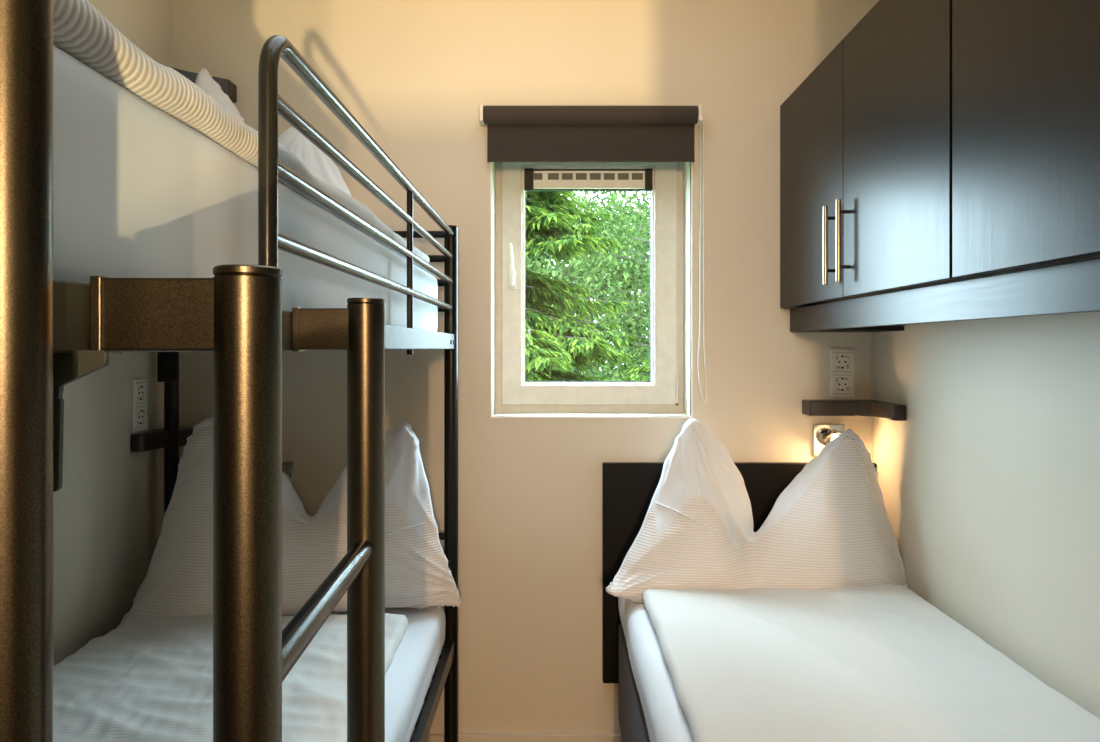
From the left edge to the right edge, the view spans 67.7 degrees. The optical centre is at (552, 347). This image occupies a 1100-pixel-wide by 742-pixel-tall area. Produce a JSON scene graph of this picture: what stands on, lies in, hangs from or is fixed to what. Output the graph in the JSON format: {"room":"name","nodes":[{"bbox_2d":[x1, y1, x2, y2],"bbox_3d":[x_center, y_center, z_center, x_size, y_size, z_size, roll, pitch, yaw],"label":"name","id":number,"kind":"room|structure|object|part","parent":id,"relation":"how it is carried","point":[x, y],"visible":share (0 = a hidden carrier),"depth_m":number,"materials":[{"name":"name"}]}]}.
{"room":"bunk bedroom","nodes":[
{"label":"bunk bedroom","id":0,"kind":"room"},
{"bbox_2d":[53,0,168,665],"bbox_3d":[-1.265,0.015,1.000,0.150,2.610,3.100,0,0,0],"label":"wall","id":1,"kind":"structure","parent":0,"point":[108,508],"depth_m":2.19,"materials":[{"name":"white paint"}]},
{"bbox_2d":[132,378,147,431],"bbox_3d":[-1.184,0.163,2.352,0.010,0.150,0.076,0,0,0],"label":"wall socket","id":2,"kind":"object","parent":1,"relation":"attached to","point":[139,390],"visible":1,"depth_m":2.34,"materials":[{"name":"white plastic"}]},
{"bbox_2d":[172,0,870,733],"bbox_3d":[-0.098,0.015,2.670,2.485,2.610,0.240,0,0,0],"label":"wall","id":3,"kind":"structure","parent":0,"point":[416,75],"depth_m":2.55,"materials":[{"name":"beige paint"}]},
{"bbox_2d":[130,426,193,451],"bbox_3d":[-1.078,0.268,2.426,0.220,0.049,0.245,0,0,0],"label":"corner shelf","id":4,"kind":"object","parent":3,"relation":"attached to","point":[157,438],"visible":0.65,"depth_m":2.36,"materials":[{"name":"brown wood"}]},
{"bbox_2d":[169,0,171,66],"bbox_3d":[-1.187,0.004,2.547,0.006,2.388,0.006,0,0,0],"label":"trim","id":5,"kind":"structure","parent":3,"relation":"attached to","point":[170,1],"depth_m":2.54,"materials":[{"name":"beige paint"}]},
{"bbox_2d":[164,65,236,102],"bbox_3d":[-1.085,-0.788,2.431,0.206,0.053,0.235,0,0,0],"label":"corner shelf","id":6,"kind":"object","parent":3,"relation":"attached to","point":[229,88],"visible":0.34,"depth_m":2.48,"materials":[{"name":"black wood"}]},
{"bbox_2d":[282,461,293,487],"bbox_3d":[-0.852,0.400,2.509,0.098,0.098,0.079,0,0,0],"label":"reading lamp","id":7,"kind":"object","parent":3,"relation":"attached to","point":[287,466],"visible":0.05,"depth_m":2.54,"materials":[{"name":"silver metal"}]},
{"bbox_2d":[411,734,622,741],"bbox_3d":[-0.098,1.234,2.543,2.185,0.072,0.014,0,0,0],"label":"baseboard","id":8,"kind":"structure","parent":3,"relation":"attached to","point":[431,737],"depth_m":2.54,"materials":[{"name":"beige wood"}]},
{"bbox_2d":[495,162,682,412],"bbox_3d":[0.119,-0.246,2.703,0.639,0.938,0.134,0,0,0],"label":"window","id":9,"kind":"structure","parent":3,"relation":"in","point":[663,393],"depth_m":2.68,"materials":[{"name":"white plastic"}]},
{"bbox_3d":[-0.134,-0.269,2.655,0.020,0.135,0.038,0,0,0],"label":"lever","id":10,"kind":"part","parent":9,"relation":"part of","materials":[{"name":"white plastic"}]},
{"bbox_3d":[-0.133,-0.221,2.677,0.026,0.062,0.010,0,0,0],"label":"handle","id":11,"kind":"part","parent":9,"relation":"part of","materials":[{"name":"white plastic"}]},
{"bbox_2d":[533,171,644,188],"bbox_3d":[0.119,-0.552,2.689,0.367,0.058,0.011,0,0,0],"label":"vent","id":12,"kind":"object","parent":9,"relation":"attached to","point":[541,179],"depth_m":2.68,"materials":[{"name":"beige plastic"}]},
{"bbox_2d":[479,104,706,402],"bbox_3d":[0.125,-0.285,2.513,0.696,0.909,0.072,0,0,0],"label":"roller blind","id":13,"kind":"object","parent":9,"relation":"attached to","point":[514,133],"visible":1,"depth_m":2.52,"materials":[{"name":"brown fabric"}]},
{"bbox_3d":[0.459,-0.268,2.520,0.028,0.877,0.003,0,0,0],"label":"pull cord","id":14,"kind":"part","parent":13,"relation":"part of","materials":[{"name":"white plastic"}]},
{"bbox_2d":[490,162,692,417],"bbox_3d":[0.119,-0.246,2.558,0.629,0.928,0.023,0,0,0],"label":"trim","id":15,"kind":"structure","parent":3,"relation":"attached to","point":[691,166],"depth_m":2.55,"materials":[{"name":"white plastic"}]},
{"bbox_2d":[602,462,875,682],"bbox_3d":[0.573,0.692,2.532,0.839,0.675,0.034,0,0,0],"label":"headboard","id":16,"kind":"object","parent":3,"relation":"attached to","point":[628,488],"visible":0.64,"depth_m":2.52,"materials":[{"name":"black wood"}]},
{"bbox_2d":[813,424,844,455],"bbox_3d":[0.855,0.285,2.509,0.098,0.098,0.079,0,0,0],"label":"reading lamp","id":17,"kind":"object","parent":3,"relation":"attached to","point":[823,434],"visible":0.62,"depth_m":2.54,"materials":[{"name":"silver metal"}]},
{"bbox_2d":[830,349,854,396],"bbox_3d":[0.897,0.078,2.544,0.076,0.150,0.010,0,0,0],"label":"wall socket","id":18,"kind":"object","parent":3,"relation":"attached to","point":[841,361],"visible":1,"depth_m":2.54,"materials":[{"name":"white plastic"}]},
{"bbox_2d":[802,400,905,420],"bbox_3d":[0.883,0.182,2.426,0.220,0.045,0.245,0,0,0],"label":"corner shelf","id":19,"kind":"object","parent":3,"relation":"attached to","point":[860,408],"visible":1,"depth_m":2.46,"materials":[{"name":"brown wood"}]},
{"bbox_2d":[871,0,873,462],"bbox_3d":[0.992,0.004,2.547,0.006,2.388,0.006,0,0,0],"label":"trim","id":20,"kind":"structure","parent":3,"relation":"attached to","point":[872,1],"depth_m":2.54,"materials":[{"name":"beige paint"}]},
{"bbox_2d":[874,0,1099,717],"bbox_3d":[1.070,0.015,1.000,0.150,2.610,3.100,0,0,0],"label":"wall","id":21,"kind":"structure","parent":0,"point":[989,483],"depth_m":1.81,"materials":[{"name":"white paint"}]},
{"bbox_2d":[780,0,988,307],"bbox_3d":[0.834,-0.438,2.002,0.321,0.628,1.089,0,0,0],"label":"upper cabinet","id":22,"kind":"object","parent":21,"relation":"attached to","point":[866,137],"visible":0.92,"depth_m":1.81,"materials":[{"name":"black wood"}]},
{"bbox_3d":[0.715,-0.438,2.270,0.019,0.628,0.551,0,0,0],"label":"door","id":23,"kind":"part","parent":22,"relation":"part of","materials":[{"name":"black wood"}]},
{"bbox_3d":[0.679,-0.256,2.045,0.011,0.196,0.011,0,0,45],"label":"handle","id":24,"kind":"part","parent":22,"relation":"part of","materials":[{"name":"metal"}]},
{"bbox_3d":[0.695,-0.324,2.045,0.025,0.008,0.008,0,0,0],"label":"handle post","id":25,"kind":"part","parent":22,"relation":"part of","materials":[{"name":"silver metal"}]},
{"bbox_3d":[0.679,-0.256,1.951,0.011,0.196,0.011,0,0,-45],"label":"handle","id":26,"kind":"part","parent":22,"relation":"part of","materials":[{"name":"metal"}]},
{"bbox_3d":[0.695,-0.324,1.951,0.025,0.008,0.008,0,0,0],"label":"handle post","id":27,"kind":"part","parent":22,"relation":"part of","materials":[{"name":"silver metal"}]},
{"bbox_3d":[0.695,-0.193,1.951,0.025,0.008,0.008,0,0,0],"label":"handle post","id":28,"kind":"part","parent":22,"relation":"part of","materials":[{"name":"silver metal"}]},
{"bbox_3d":[0.715,-0.438,1.725,0.019,0.628,0.534,0,0,0],"label":"door","id":29,"kind":"part","parent":22,"relation":"part of","materials":[{"name":"black wood"}]},
{"bbox_2d":[790,258,1099,331],"bbox_3d":[0.865,-0.085,1.454,0.257,0.072,2.188,0,0,0],"label":"valance","id":30,"kind":"object","parent":21,"relation":"attached to","point":[1069,288],"visible":1,"depth_m":1.45,"materials":[{"name":"black wood"}]},
{"bbox_2d":[952,0,1099,277],"bbox_3d":[0.834,-0.438,0.915,0.321,0.628,1.068,0,0,0],"label":"upper cabinet","id":31,"kind":"object","parent":21,"relation":"attached to","point":[1026,73],"visible":0.96,"depth_m":1.23,"materials":[{"name":"black wood"}]},
{"bbox_3d":[-0.097,1.320,1.120,2.485,0.100,3.340,0,0,0],"label":"floor","id":32,"kind":"structure","parent":0,"visible":0},
{"bbox_2d":[0,0,457,741],"bbox_3d":[-0.719,0.325,1.449,0.893,1.890,2.029,0,0,0],"label":"bunk bed","id":33,"kind":"object","parent":32,"relation":"on","point":[45,319],"visible":0.56,"depth_m":0.46,"materials":[{"name":"brown metal"}]},
{"bbox_3d":[-0.303,0.325,0.458,0.047,1.890,0.047,0,0,0],"label":"corner post","id":34,"kind":"part","parent":33,"relation":"part of","materials":[{"name":"brown metal"}]},
{"bbox_3d":[-1.135,0.454,2.440,0.047,1.633,0.047,0,0,0],"label":"corner post","id":35,"kind":"part","parent":33,"relation":"part of","materials":[{"name":"black metal"}]},
{"bbox_2d":[90,264,384,741],"bbox_3d":[-0.233,0.607,0.730,0.117,1.326,0.445,0,0,0],"label":"ladder","id":36,"kind":"object","parent":33,"relation":"attached to","point":[235,314],"visible":1,"depth_m":0.52,"materials":[{"name":"brown metal"}]},
{"bbox_3d":[-0.288,-0.021,0.529,0.007,0.050,0.028,0,0,0],"label":"hook plate","id":37,"kind":"part","parent":36,"relation":"part of","materials":[{"name":"brown metal"}]},
{"bbox_3d":[-0.249,-0.021,0.530,0.080,0.046,0.024,0,0,0],"label":"hook arm","id":38,"kind":"part","parent":36,"relation":"part of","materials":[{"name":"brown metal"}]},
{"bbox_3d":[-0.197,0.611,0.530,0.042,1.313,0.042,0,0,0],"label":"ladder post","id":39,"kind":"part","parent":36,"relation":"part of","materials":[{"name":"brown metal"}]},
{"bbox_3d":[-0.288,-0.021,0.929,0.007,0.050,0.028,0,0,0],"label":"hook plate","id":40,"kind":"part","parent":36,"relation":"part of","materials":[{"name":"brown metal"}]},
{"bbox_3d":[-0.257,-0.021,0.930,0.065,0.046,0.024,0,0,0],"label":"hook arm","id":41,"kind":"part","parent":36,"relation":"part of","materials":[{"name":"brown metal"}]},
{"bbox_3d":[-0.212,0.609,0.930,0.042,1.317,0.042,0,0,0],"label":"ladder post","id":42,"kind":"part","parent":36,"relation":"part of","materials":[{"name":"brown metal"}]},
{"bbox_2d":[53,45,437,331],"bbox_3d":[-0.721,-0.121,1.459,0.776,0.191,1.915,0,0,0],"label":"mattress","id":43,"kind":"object","parent":33,"relation":"on","point":[139,192],"visible":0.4,"depth_m":0.71,"materials":[{"name":"white fabric"}]},
{"bbox_2d":[53,0,429,266],"bbox_3d":[-0.718,-0.237,1.341,0.780,0.056,1.724,0,0,0],"label":"duvet","id":44,"kind":"object","parent":43,"relation":"on","point":[80,30],"visible":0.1,"depth_m":0.70,"materials":[{"name":"fabric"}]},
{"bbox_2d":[195,67,351,196],"bbox_3d":[-0.815,-0.521,2.321,0.714,0.577,0.210,0,0,0],"label":"pillow","id":45,"kind":"object","parent":43,"relation":"on","point":[318,163],"visible":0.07,"depth_m":2.30,"materials":[{"name":"fabric"}]},
{"bbox_3d":[-0.303,-0.019,1.449,0.022,0.044,1.958,0,0,0],"label":"rail","id":46,"kind":"part","parent":33,"relation":"part of","materials":[{"name":"black metal"}]},
{"bbox_2d":[293,606,445,741],"bbox_3d":[-0.709,0.812,1.457,0.803,0.142,1.912,0,0,0],"label":"mattress","id":47,"kind":"object","parent":33,"relation":"on","point":[408,677],"visible":0.14,"depth_m":1.96,"materials":[{"name":"white fabric"}]},
{"bbox_2d":[53,613,407,741],"bbox_3d":[-0.745,0.714,1.330,0.760,0.055,1.672,0,0,0],"label":"duvet","id":48,"kind":"object","parent":47,"relation":"on","point":[147,679],"visible":0.59,"depth_m":1.71,"materials":[{"name":"white fabric"}]},
{"bbox_2d":[117,417,460,627],"bbox_3d":[-0.709,0.471,2.311,0.889,0.542,0.263,0,0,-11],"label":"pillow","id":49,"kind":"object","parent":47,"relation":"on","point":[178,581],"visible":0.64,"depth_m":2.25,"materials":[{"name":"fabric"}]},
{"bbox_3d":[-0.303,0.887,1.449,0.022,0.045,1.958,0,0,0],"label":"rail","id":50,"kind":"part","parent":33,"relation":"part of","materials":[{"name":"black metal"}]},
{"bbox_3d":[-0.303,0.454,2.440,0.047,1.633,0.047,0,0,0],"label":"corner post","id":51,"kind":"part","parent":33,"relation":"part of","materials":[{"name":"black metal"}]},
{"bbox_2d":[619,624,649,741],"bbox_3d":[0.592,1.055,1.502,0.783,0.430,2.005,0,0,0],"label":"bed","id":52,"kind":"object","parent":32,"relation":"on","point":[632,721],"visible":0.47,"depth_m":2.17,"materials":[{"name":"fabric"}]},
{"bbox_2d":[618,597,692,741],"bbox_3d":[0.591,0.767,1.500,0.792,0.144,2.006,0,0,0],"label":"mattress","id":53,"kind":"object","parent":52,"relation":"on","point":[666,721],"visible":0.12,"depth_m":1.78,"materials":[{"name":"white fabric"}]},
{"bbox_2d":[606,418,907,602],"bbox_3d":[0.570,0.453,2.342,0.857,0.489,0.248,0,0,-2],"label":"pillow","id":54,"kind":"object","parent":53,"relation":"on","point":[830,527],"visible":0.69,"depth_m":2.29,"materials":[{"name":"fabric"}]},
{"bbox_2d":[642,584,1099,741],"bbox_3d":[0.609,0.671,1.370,0.740,0.051,1.784,0,0,0],"label":"duvet","id":55,"kind":"object","parent":53,"relation":"on","point":[878,662],"visible":0.98,"depth_m":1.64,"materials":[{"name":"white fabric"}]},
{"label":"outside","id":56,"kind":"structure","parent":0,"visible":0},
{"bbox_3d":[0.000,2.214,13.810,28.000,0.192,22.000,0,0,0],"label":"lawn","id":57,"kind":"structure","parent":56,"visible":0},
{"bbox_2d":[526,327,573,380],"bbox_3d":[-0.187,1.071,5.219,1.627,2.401,1.584,0,0,27],"label":"bush","id":58,"kind":"object","parent":57,"relation":"on","point":[551,353],"visible":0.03,"depth_m":5.11,"materials":[{"name":"green plant"}]},
{"bbox_2d":[527,191,591,368],"bbox_3d":[-1.513,-1.198,18.463,5.063,8.030,5.069,0,0,16],"label":"tree","id":59,"kind":"object","parent":57,"relation":"on","point":[574,195],"visible":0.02,"depth_m":17.63,"materials":[{"name":"green plant"}]},
{"bbox_2d":[526,191,636,380],"bbox_3d":[-0.318,-0.929,6.952,2.659,6.401,2.555,0,0,17],"label":"spruce tree","id":60,"kind":"object","parent":57,"relation":"on","point":[555,225],"visible":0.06,"depth_m":6.74,"materials":[{"name":"green plant"}]},
{"bbox_2d":[526,191,649,380],"bbox_3d":[0.572,-0.306,13.441,3.793,5.158,3.723,0,0,0],"label":"birch tree","id":61,"kind":"object","parent":57,"relation":"on","point":[545,270],"visible":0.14,"depth_m":12.91,"materials":[{"name":"green plant"}]},
{"bbox_2d":[553,191,649,375],"bbox_3d":[1.650,-0.755,21.359,6.272,7.023,6.488,0,0,0],"label":"birch tree","id":62,"kind":"object","parent":57,"relation":"on","point":[590,191],"visible":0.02,"depth_m":20.53,"materials":[{"name":"green plant"}]},
{"bbox_2d":[553,191,649,380],"bbox_3d":[1.478,-1.379,10.611,3.106,7.303,2.740,0,0,-11],"label":"birch tree","id":63,"kind":"object","parent":57,"relation":"on","point":[616,231],"visible":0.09,"depth_m":10.34,"materials":[{"name":"green plant"}]},
{"bbox_2d":[621,313,649,380],"bbox_3d":[0.959,0.920,5.567,1.777,2.701,1.709,0,0,-39],"label":"bush","id":64,"kind":"object","parent":57,"relation":"on","point":[636,376],"visible":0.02,"depth_m":5.59,"materials":[{"name":"green plant"}]}
]}

